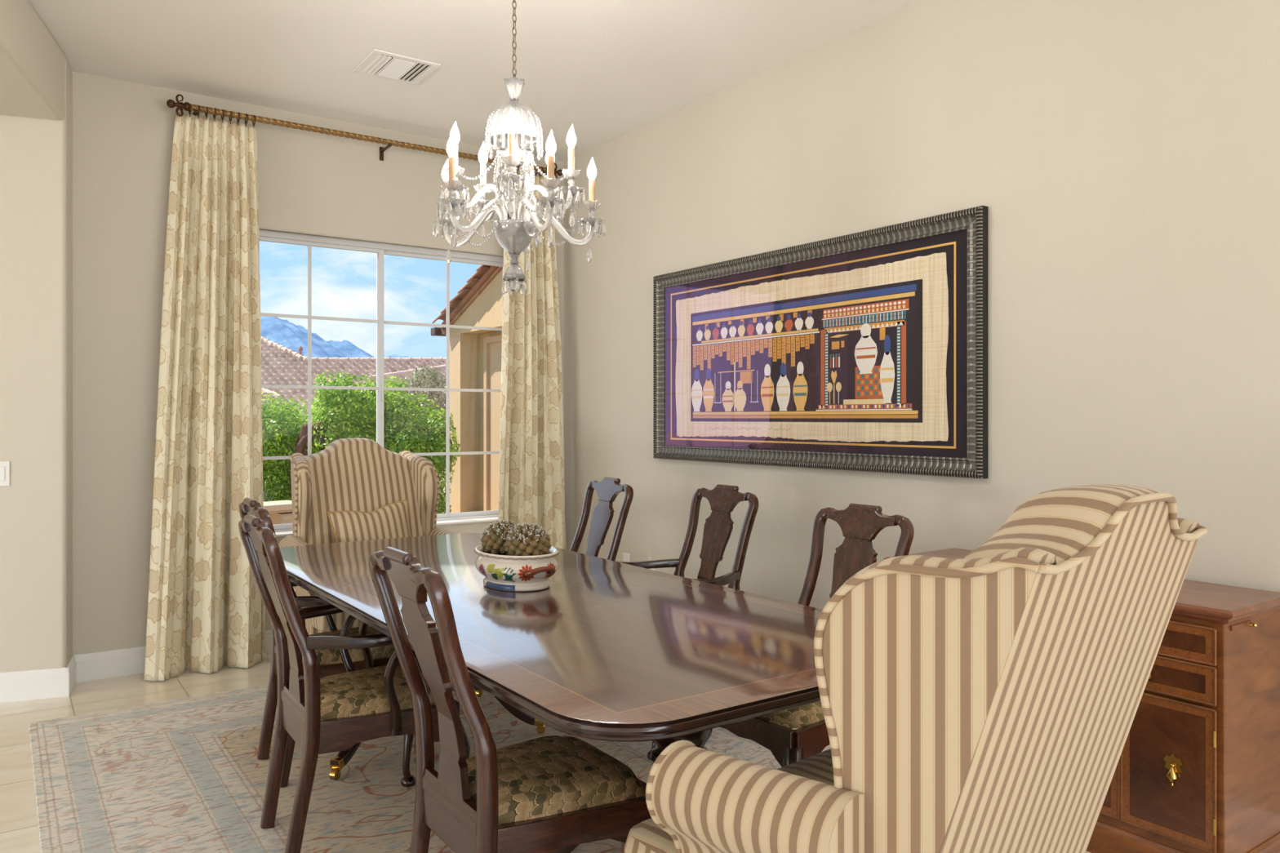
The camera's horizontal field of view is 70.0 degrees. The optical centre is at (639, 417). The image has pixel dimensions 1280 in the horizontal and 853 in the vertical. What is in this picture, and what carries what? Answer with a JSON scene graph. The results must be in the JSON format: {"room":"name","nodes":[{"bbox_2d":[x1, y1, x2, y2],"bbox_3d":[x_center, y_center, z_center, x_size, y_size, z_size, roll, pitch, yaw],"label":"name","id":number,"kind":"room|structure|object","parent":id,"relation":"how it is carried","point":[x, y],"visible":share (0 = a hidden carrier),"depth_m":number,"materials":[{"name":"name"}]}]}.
{"room":"dining room","nodes":[
{"label":"dining room","id":0,"kind":"room"},
{"bbox_2d":[0,0,64,119],"bbox_3d":[-2.897,-0.205,2.313,1.700,3.050,3.700,0,0,-20],"label":"wall","id":1,"kind":"structure","parent":0,"point":[32,63],"depth_m":3.89,"materials":[{"name":"paint"}]},
{"bbox_2d":[0,56,72,672],"bbox_3d":[-3.539,-0.205,4.062,1.719,3.050,0.248,0,0,-27],"label":"wall","id":2,"kind":"structure","parent":0,"point":[36,154],"depth_m":4.30,"materials":[{"name":"paint"}]},
{"bbox_2d":[0,461,9,486],"bbox_3d":[-2.970,0.260,4.248,0.070,0.116,0.010,0,0,-20],"label":"light switch","id":3,"kind":"object","parent":2,"relation":"attached to","point":[4,465],"visible":1,"depth_m":4.25,"materials":[{"name":"white paint"}]},
{"bbox_2d":[0,655,75,702],"bbox_3d":[-3.534,1.252,4.089,1.710,0.135,0.271,0,0,-25],"label":"baseboard","id":4,"kind":"structure","parent":2,"relation":"attached to","point":[27,685],"depth_m":4.29,"materials":[{"name":"white paint"}]},
{"bbox_2d":[71,71,564,655],"bbox_3d":[-5.609,-0.205,2.711,12.330,3.050,0.160,0,0,-35],"label":"wall","id":5,"kind":"structure","parent":0,"point":[123,131],"depth_m":4.72,"materials":[{"name":"paint"}]},
{"bbox_2d":[74,630,271,682],"bbox_3d":[-1.665,1.252,5.369,2.820,0.135,0.016,0,0,-35],"label":"baseboard","id":6,"kind":"structure","parent":5,"relation":"attached to","point":[127,661],"depth_m":4.65,"materials":[{"name":"white paint"}]},
{"bbox_2d":[166,93,562,177],"bbox_3d":[-1.499,-1.603,5.398,2.339,0.132,0.160,0,0,-35],"label":"curtain rod","id":7,"kind":"object","parent":5,"relation":"attached to","point":[170,103],"visible":0.8,"depth_m":5.14,"materials":[{"name":"brown metal"}]},
{"bbox_2d":[143,102,266,681],"bbox_3d":[-2.245,-0.158,4.750,0.588,2.944,0.172,0,0,-35],"label":"curtain","id":8,"kind":"object","parent":7,"relation":"hanging from","point":[206,613],"visible":0.95,"depth_m":4.75,"materials":[{"name":"beige fabric"}]},
{"bbox_2d":[497,164,566,550],"bbox_3d":[-0.692,-0.158,5.843,0.584,2.944,0.180,0,0,-35],"label":"curtain","id":9,"kind":"object","parent":7,"relation":"hanging from","point":[531,483],"visible":0.59,"depth_m":5.84,"materials":[{"name":"beige fabric"}]},
{"bbox_2d":[258,229,503,537],"bbox_3d":[-1.548,-0.200,5.541,1.789,1.729,0.180,0,0,-35],"label":"window","id":10,"kind":"structure","parent":5,"relation":"in","point":[380,249],"depth_m":5.58,"materials":[{"name":"white plastic"}]},
{"bbox_2d":[258,225,503,255],"bbox_3d":[-1.517,-0.206,5.498,1.815,1.742,0.026,0,0,-35],"label":"trim","id":11,"kind":"structure","parent":5,"relation":"attached to","point":[264,227],"depth_m":5.45,"materials":[{"name":"paint"}]},
{"bbox_2d":[27,0,920,162],"bbox_3d":[-2.622,-1.790,-1.399,12.500,0.120,10.320,0,0,-35],"label":"ceiling","id":12,"kind":"structure","parent":0,"point":[608,69],"depth_m":4.29,"materials":[{"name":"paint"}]},
{"bbox_2d":[352,48,440,85],"bbox_3d":[-1.202,-1.723,4.507,0.330,0.012,0.330,0,0,-35],"label":"ceiling vent","id":13,"kind":"object","parent":12,"relation":"in","point":[380,64],"visible":1,"depth_m":4.49,"materials":[{"name":"white metal"}]},
{"bbox_2d":[432,0,605,295],"bbox_3d":[-0.412,-1.074,3.055,0.598,1.310,0.582,0,0,-35],"label":"chandelier","id":14,"kind":"object","parent":12,"relation":"hanging from","point":[513,126],"visible":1,"depth_m":3.02,"materials":[{"name":"clear glass"}]},
{"bbox_2d":[448,156,455,180],"bbox_3d":[-0.590,-0.768,2.868,0.021,0.095,0.021,0,0,-10],"label":"candle","id":15,"kind":"object","parent":14,"relation":"on","point":[451,160],"depth_m":2.86,"materials":[{"name":"beige wax"}]},
{"bbox_2d":[453,145,457,166],"bbox_3d":[-0.607,-0.846,2.997,0.021,0.095,0.021,0,0,18],"label":"candle","id":16,"kind":"object","parent":14,"relation":"on","point":[456,155],"depth_m":2.99,"materials":[{"name":"beige wax"}]},
{"bbox_2d":[480,164,485,184],"bbox_3d":[-0.554,-0.846,3.226,0.021,0.095,0.021,0,0,-33],"label":"candle","id":17,"kind":"object","parent":14,"relation":"on","point":[482,166],"depth_m":3.22,"materials":[{"name":"beige wax"}]},
{"bbox_2d":[507,133,514,155],"bbox_3d":[-0.405,-0.846,2.876,0.021,0.095,0.021,0,0,-5],"label":"candle","id":18,"kind":"object","parent":14,"relation":"on","point":[510,135],"depth_m":2.87,"materials":[{"name":"beige wax"}]},
{"bbox_2d":[547,155,554,178],"bbox_3d":[-0.278,-0.768,2.852,0.021,0.095,0.021,0,0,-33],"label":"candle","id":19,"kind":"object","parent":14,"relation":"on","point":[550,157],"depth_m":2.84,"materials":[{"name":"beige wax"}]},
{"bbox_2d":[568,147,574,168],"bbox_3d":[-0.228,-0.846,3.030,0.021,0.095,0.021,0,0,-44],"label":"candle","id":20,"kind":"object","parent":14,"relation":"on","point":[571,150],"depth_m":3.02,"materials":[{"name":"beige wax"}]},
{"bbox_2d":[588,179,595,200],"bbox_3d":[-0.166,-0.768,3.143,0.021,0.095,0.021,0,0,18],"label":"candle","id":21,"kind":"object","parent":14,"relation":"on","point":[591,183],"depth_m":3.13,"materials":[{"name":"beige wax"}]},
{"bbox_2d":[0,654,1090,852],"bbox_3d":[-2.597,1.370,-1.260,12.300,0.100,10.120,0,0,-35],"label":"floor","id":22,"kind":"structure","parent":0,"point":[19,823],"depth_m":4.14,"materials":[{"name":"tile"}]},
{"bbox_2d":[28,670,824,852],"bbox_3d":[-0.441,1.315,3.043,2.563,0.009,4.008,0,0,-35],"label":"area rug","id":23,"kind":"object","parent":22,"relation":"on","point":[184,775],"visible":0.45,"depth_m":3.30,"materials":[{"name":"beige carpet"}]},
{"bbox_2d":[239,497,422,787],"bbox_3d":[-1.180,0.804,3.503,0.613,1.016,0.574,0,0,-33],"label":"dining chair","id":24,"kind":"object","parent":23,"relation":"on","point":[330,660],"visible":0.37,"depth_m":3.38,"materials":[{"name":"brown wood"}]},
{"bbox_2d":[238,514,470,852],"bbox_3d":[-0.923,0.804,2.914,0.613,1.016,0.574,0,0,-33],"label":"dining chair","id":25,"kind":"object","parent":23,"relation":"on","point":[353,707],"visible":0.75,"depth_m":2.76,"materials":[{"name":"brown wood"}]},
{"bbox_2d":[278,438,456,635],"bbox_3d":[-1.325,0.710,4.556,0.899,1.204,0.861,0,0,-33],"label":"chair","id":26,"kind":"object","parent":23,"relation":"on","point":[353,474],"visible":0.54,"depth_m":4.69,"materials":[{"name":"fabric"}]},
{"bbox_2d":[311,611,370,632],"bbox_3d":[-1.241,0.874,4.428,0.746,0.150,0.553,0,0,-33],"label":"seat cushion","id":27,"kind":"object","parent":26,"relation":"on","point":[319,624],"depth_m":4.04,"materials":[{"name":"fabric"}]},
{"bbox_2d":[327,499,411,542],"bbox_3d":[-1.318,0.595,4.535,0.435,0.359,0.151,0,0,-32],"label":"throw pillow","id":28,"kind":"object","parent":26,"relation":"on","point":[391,521],"visible":0.57,"depth_m":4.49,"materials":[{"name":"brown fabric"}]},
{"bbox_2d":[368,546,651,852],"bbox_3d":[-0.299,0.804,2.213,0.613,1.016,0.526,0,0,-34],"label":"dining chair","id":29,"kind":"object","parent":23,"relation":"on","point":[544,794],"visible":0.93,"depth_m":2.09,"materials":[{"name":"brown wood"}]},
{"bbox_2d":[280,533,822,852],"bbox_3d":[-0.414,0.935,3.063,1.120,0.750,2.800,0,0,-35],"label":"dining table","id":30,"kind":"object","parent":23,"relation":"on","point":[611,651],"visible":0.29,"depth_m":2.35,"materials":[{"name":"brown wood"}]},
{"bbox_2d":[474,545,559,591],"bbox_3d":[-0.414,0.499,3.063,0.261,0.120,0.402,0,0,-35],"label":"planter","id":31,"kind":"object","parent":30,"relation":"on","point":[500,572],"visible":0.87,"depth_m":2.94,"materials":[{"name":"beige ceramic"}]},
{"bbox_2d":[480,519,522,555],"bbox_3d":[-0.464,0.409,3.112,0.173,0.126,0.173,0,0,-26],"label":"cactus","id":32,"kind":"object","parent":31,"relation":"on","point":[493,540],"visible":0.77,"depth_m":3.06,"materials":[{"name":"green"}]},
{"bbox_2d":[504,522,551,555],"bbox_3d":[-0.370,0.408,3.014,0.167,0.129,0.167,0,0,29],"label":"cactus","id":33,"kind":"object","parent":31,"relation":"on","point":[526,540],"visible":0.99,"depth_m":2.97,"materials":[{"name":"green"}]},
{"bbox_2d":[569,477,633,560],"bbox_3d":[-0.387,0.804,4.356,0.613,1.016,0.526,0,0,-32],"label":"dining chair","id":34,"kind":"object","parent":23,"relation":"on","point":[607,490],"visible":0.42,"depth_m":4.46,"materials":[{"name":"brown wood"}]},
{"bbox_2d":[614,484,758,759],"bbox_3d":[0.144,0.804,3.851,0.613,1.016,0.574,0,0,-35],"label":"dining chair","id":35,"kind":"object","parent":23,"relation":"on","point":[722,500],"visible":0.34,"depth_m":3.97,"materials":[{"name":"brown wood"}]},
{"bbox_2d":[720,503,914,767],"bbox_3d":[0.527,0.804,2.947,0.612,1.016,0.526,0,0,-35],"label":"dining chair","id":36,"kind":"object","parent":23,"relation":"on","point":[860,525],"visible":0.4,"depth_m":2.98,"materials":[{"name":"brown wood"}]},
{"bbox_2d":[623,484,1208,852],"bbox_3d":[0.511,0.710,1.730,0.899,1.204,0.861,0,0,-41],"label":"chair","id":37,"kind":"object","parent":23,"relation":"on","point":[987,700],"visible":1,"depth_m":1.40,"materials":[{"name":"fabric"}]},
{"bbox_2d":[623,748,834,852],"bbox_3d":[0.410,0.874,1.846,0.746,0.150,0.553,0,0,-41],"label":"armrest","id":38,"kind":"object","parent":37,"relation":"on","point":[646,837],"depth_m":1.81,"materials":[{"name":"fabric"}]},
{"bbox_2d":[883,548,1279,852],"bbox_3d":[1.413,0.919,3.043,0.424,0.801,1.178,0,0,-35],"label":"sideboard","id":39,"kind":"object","parent":22,"relation":"on","point":[1197,770],"visible":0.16,"depth_m":2.59,"materials":[{"name":"brown wood"}]},
{"bbox_2d":[564,0,1279,609],"bbox_3d":[2.425,-0.205,2.141,0.170,3.050,10.320,0,0,-35],"label":"wall","id":40,"kind":"structure","parent":0,"point":[1122,157],"depth_m":3.44,"materials":[{"name":"paint"}]},
{"bbox_2d":[622,552,630,561],"bbox_3d":[-0.083,0.880,5.561,0.007,0.116,0.070,0,0,-35],"label":"wall outlet","id":41,"kind":"object","parent":40,"relation":"attached to","point":[626,557],"visible":0.39,"depth_m":5.56,"materials":[{"name":"white paint"}]},
{"bbox_2d":[653,205,987,478],"bbox_3d":[0.708,-0.291,4.400,0.045,1.050,2.152,0,0,-35],"label":"framed picture","id":42,"kind":"object","parent":40,"relation":"attached to","point":[867,350],"visible":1,"depth_m":4.14,"materials":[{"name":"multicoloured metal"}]},
{"label":"outside","id":43,"kind":"structure","parent":0,"visible":0},
{"bbox_2d":[265,469,446,512],"bbox_3d":[8.187,1.485,5.743,140.000,0.270,120.000,0,0,-35],"label":"ground","id":44,"kind":"structure","parent":43,"point":[445,469],"depth_m":17.25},
{"bbox_2d":[262,489,275,502],"bbox_3d":[-4.304,1.058,10.087,1.053,0.570,1.125,0,0,3],"label":"agave","id":45,"kind":"object","parent":44,"relation":"on","point":[264,499],"visible":0.02,"depth_m":10.10,"materials":[{"name":"green plant"}]},
{"bbox_2d":[263,500,292,524],"bbox_3d":[-3.978,1.116,9.119,0.440,0.482,1.240,0,0,39],"label":"garden bench","id":46,"kind":"object","parent":44,"relation":"on","point":[279,511],"visible":0.1,"depth_m":9.29,"materials":[{"name":"stone"}]},
{"bbox_2d":[262,391,304,502],"bbox_3d":[-4.597,0.508,10.743,1.499,1.744,1.430,0,0,-39],"label":"shrub","id":47,"kind":"object","parent":44,"relation":"on","point":[277,433],"visible":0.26,"depth_m":10.48,"materials":[{"name":"green plant"}]},
{"bbox_2d":[262,397,335,501],"bbox_3d":[-4.435,0.554,11.569,1.368,1.653,1.063,0,0,-31],"label":"shrub","id":48,"kind":"object","parent":44,"relation":"on","point":[300,411],"visible":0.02,"depth_m":11.57,"materials":[{"name":"green plant"}]},
{"bbox_2d":[287,419,336,512],"bbox_3d":[-3.837,0.748,10.665,0.524,1.455,0.476,0,0,-35],"label":"tree stump","id":49,"kind":"object","parent":44,"relation":"on","point":[302,439],"visible":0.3,"depth_m":10.51,"materials":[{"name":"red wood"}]},
{"bbox_2d":[261,335,446,457],"bbox_3d":[-12.182,-1.008,31.547,17.090,5.917,9.895,0,0,0],"label":"house","id":50,"kind":"structure","parent":44,"relation":"on","point":[281,365],"depth_m":30.93,"materials":[{"name":"tile"}]},
{"bbox_2d":[297,346,302,354],"bbox_3d":[-11.988,-2.206,32.300,0.160,0.640,0.160,0,0,-35],"label":"roof vent","id":51,"kind":"object","parent":50,"relation":"attached to","point":[300,348],"depth_m":32.25,"materials":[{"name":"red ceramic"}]},
{"bbox_2d":[293,369,413,454],"bbox_3d":[-3.435,0.408,11.199,1.582,1.938,1.534,0,0,-35],"label":"shrub","id":52,"kind":"object","parent":44,"relation":"on","point":[351,409],"visible":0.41,"depth_m":10.64,"materials":[{"name":"green plant"}]},
{"bbox_2d":[368,384,461,514],"bbox_3d":[-2.818,0.495,11.160,1.092,1.777,1.375,0,0,-35],"label":"shrub","id":53,"kind":"object","parent":44,"relation":"on","point":[430,437],"visible":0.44,"depth_m":10.81,"materials":[{"name":"green plant"}]},
{"bbox_2d":[394,364,446,441],"bbox_3d":[-3.406,0.274,14.223,0.962,2.205,0.915,0,0,44],"label":"tree","id":54,"kind":"object","parent":44,"relation":"on","point":[416,375],"visible":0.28,"depth_m":14.04,"materials":[{"name":"green plant"}]},
{"bbox_2d":[431,264,502,512],"bbox_3d":[0.465,-0.626,12.150,4.683,3.953,5.560,0,0,-35],"label":"house wing","id":55,"kind":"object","parent":44,"relation":"on","point":[475,355],"visible":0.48,"depth_m":12.58,"materials":[{"name":"beige paint"}]},
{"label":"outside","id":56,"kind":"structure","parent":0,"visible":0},
{"bbox_2d":[260,312,410,357],"bbox_3d":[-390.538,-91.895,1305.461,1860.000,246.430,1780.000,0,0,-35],"label":"mountain range","id":57,"kind":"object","parent":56,"point":[285,333],"visible":0.02,"depth_m":1443.55,"materials":[{"name":"blue stone"}]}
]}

